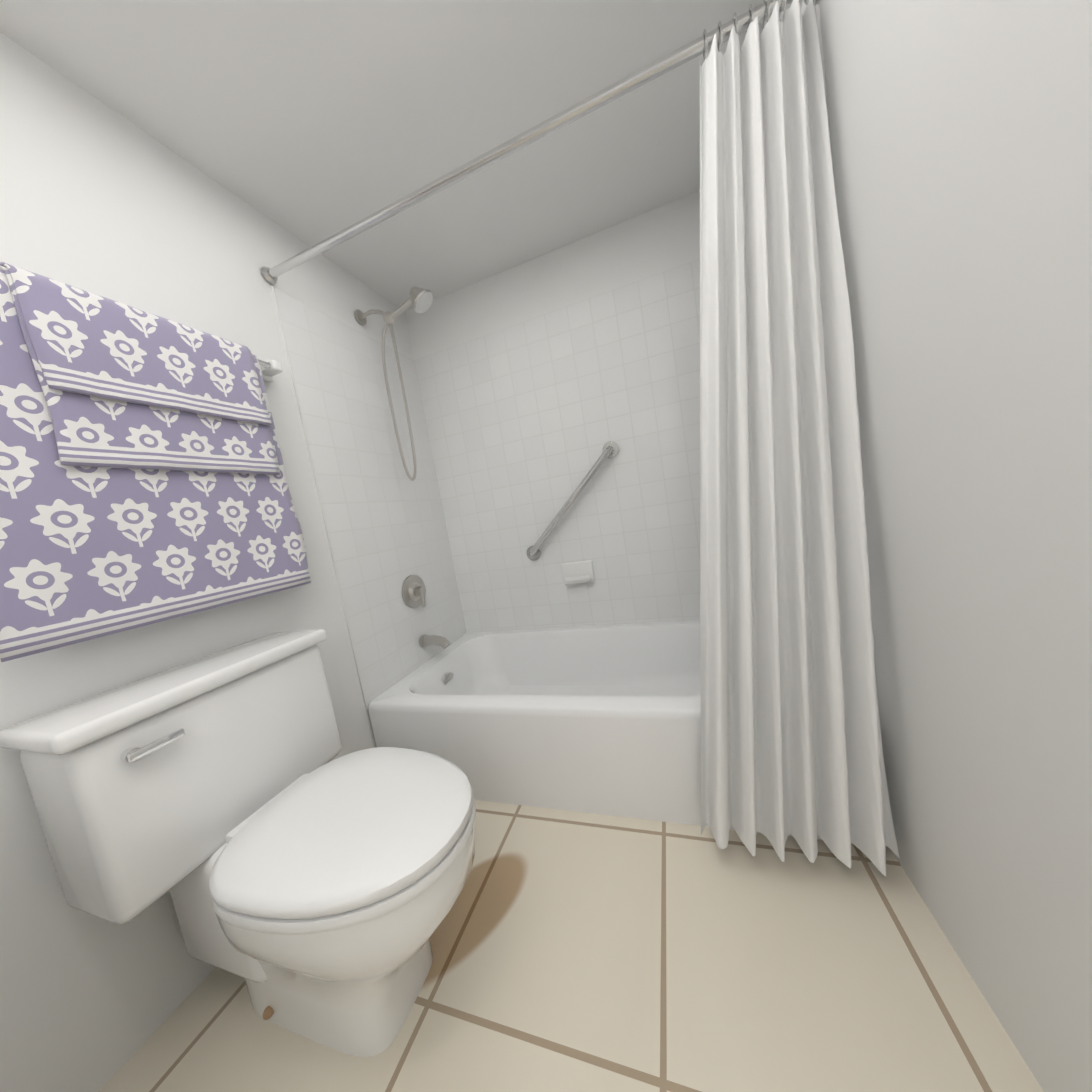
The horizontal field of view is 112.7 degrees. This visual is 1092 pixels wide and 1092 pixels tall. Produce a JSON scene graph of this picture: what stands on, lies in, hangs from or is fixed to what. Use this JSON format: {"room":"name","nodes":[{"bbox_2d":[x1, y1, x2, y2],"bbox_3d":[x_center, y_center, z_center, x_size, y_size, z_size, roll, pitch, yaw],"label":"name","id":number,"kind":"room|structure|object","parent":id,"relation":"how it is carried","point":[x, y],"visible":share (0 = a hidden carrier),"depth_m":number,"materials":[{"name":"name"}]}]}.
{"room":"bathroom","nodes":[
{"label":"bathroom","id":0,"kind":"room"},
{"bbox_2d":[0,32,413,1091],"bbox_3d":[-1.178,0.056,0.377,0.100,2.143,3.780,-8,6,19],"label":"wall","id":1,"kind":"structure","parent":0,"point":[100,198],"depth_m":0.84,"materials":[{"name":"white paint"}]},
{"bbox_2d":[0,262,310,661],"bbox_3d":[-0.927,-0.197,0.874,0.104,0.731,0.734,-8,6,19],"label":"towels","id":2,"kind":"object","parent":1,"relation":"attached to","point":[143,480],"visible":1,"depth_m":0.79,"materials":[{"name":"purple fabric"}]},
{"bbox_2d":[271,286,466,709],"bbox_3d":[-0.701,-0.187,1.683,0.006,1.552,0.760,-8,6,19],"label":"wall tiles","id":3,"kind":"structure","parent":1,"relation":"attached to","point":[384,523],"depth_m":1.55,"materials":[{"name":"white tile"}]},
{"bbox_2d":[354,287,432,480],"bbox_3d":[-0.596,-0.690,1.601,0.371,0.779,0.103,-8,6,19],"label":"shower head","id":4,"kind":"object","parent":3,"relation":"attached to","point":[420,300],"visible":1,"depth_m":1.59},
{"bbox_2d":[402,575,449,648],"bbox_3d":[-0.545,0.310,1.712,0.144,0.366,0.156,-8,6,19],"label":"faucet","id":5,"kind":"object","parent":3,"relation":"attached to","point":[413,591],"visible":1,"depth_m":1.70,"materials":[{"name":"silver metal"}]},
{"bbox_2d":[261,0,899,876],"bbox_3d":[-0.071,-0.119,1.022,1.586,1.884,0.159,-8,6,19],"label":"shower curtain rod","id":6,"kind":"object","parent":3,"relation":"attached to","point":[791,740],"visible":1,"depth_m":0.82,"materials":[{"name":"white fabric"}]},
{"bbox_2d":[699,0,899,876],"bbox_3d":[0.463,-0.187,0.836,0.421,1.878,0.155,-8,6,19],"label":"shower curtain","id":7,"kind":"object","parent":6,"relation":"hanging from","point":[791,739],"depth_m":0.82,"materials":[{"name":"white fabric"}]},
{"bbox_2d":[0,0,766,311],"bbox_3d":[-0.552,-1.134,-0.004,1.820,0.060,3.780,-8,6,19],"label":"ceiling","id":8,"kind":"structure","parent":0,"point":[310,123],"depth_m":1.01,"materials":[{"name":"white paint"}]},
{"bbox_2d":[405,190,699,359],"bbox_3d":[0.241,-0.316,1.813,1.720,2.143,0.100,-8,6,19],"label":"wall","id":9,"kind":"structure","parent":0,"point":[662,238],"depth_m":1.67,"materials":[{"name":"white paint"}]},
{"bbox_2d":[414,259,699,632],"bbox_3d":[0.165,-0.340,1.778,1.594,1.552,0.006,-8,6,19],"label":"wall tile","id":10,"kind":"structure","parent":9,"relation":"attached to","point":[527,420],"depth_m":1.77,"materials":[{"name":"white tile"}]},
{"bbox_2d":[527,441,618,559],"bbox_3d":[0.112,-0.204,1.781,0.546,0.513,0.059,-8,6,19],"label":"grab rail","id":11,"kind":"object","parent":10,"relation":"attached to","point":[611,449],"visible":1,"depth_m":1.74,"materials":[{"name":"silver metal"}]},
{"bbox_2d":[561,560,594,584],"bbox_3d":[0.157,0.136,1.825,0.160,0.110,0.044,-8,6,19],"label":"soap dish","id":12,"kind":"object","parent":10,"relation":"attached to","point":[577,572],"visible":1,"depth_m":1.82,"materials":[{"name":"white ceramic"}]},
{"bbox_2d":[98,800,1043,1091],"bbox_3d":[-0.191,1.030,0.200,1.820,0.060,3.780,-8,6,19],"label":"floor","id":13,"kind":"structure","parent":0,"point":[582,952],"depth_m":0.73,"materials":[{"name":"tile"}]},
{"bbox_2d":[0,629,475,1056],"bbox_3d":[-0.495,0.614,0.790,0.748,0.746,0.496,-8,6,19],"label":"toilet","id":14,"kind":"object","parent":13,"relation":"on","point":[267,843],"visible":1,"depth_m":0.69,"materials":[{"name":"white ceramic"}]},
{"bbox_2d":[369,620,821,839],"bbox_3d":[0.198,0.630,1.508,1.584,0.355,0.750,-8,6,19],"label":"bathtub","id":15,"kind":"object","parent":13,"relation":"on","point":[604,720],"visible":0.65,"depth_m":1.26,"materials":[{"name":"white ceramic"}]},
{"bbox_2d":[780,0,1091,1091],"bbox_3d":[0.551,-0.216,0.205,0.120,2.143,2.765,-8,6,19],"label":"wall","id":16,"kind":"structure","parent":0,"point":[960,132],"depth_m":0.51,"materials":[{"name":"white paint"}]},
{"bbox_2d":[814,4,876,685],"bbox_3d":[0.792,-0.387,1.163,0.006,1.552,0.754,-8,6,19],"label":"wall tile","id":17,"kind":"structure","parent":16,"relation":"attached to","point":[817,14],"depth_m":0.74,"materials":[{"name":"white tile"}]}
]}

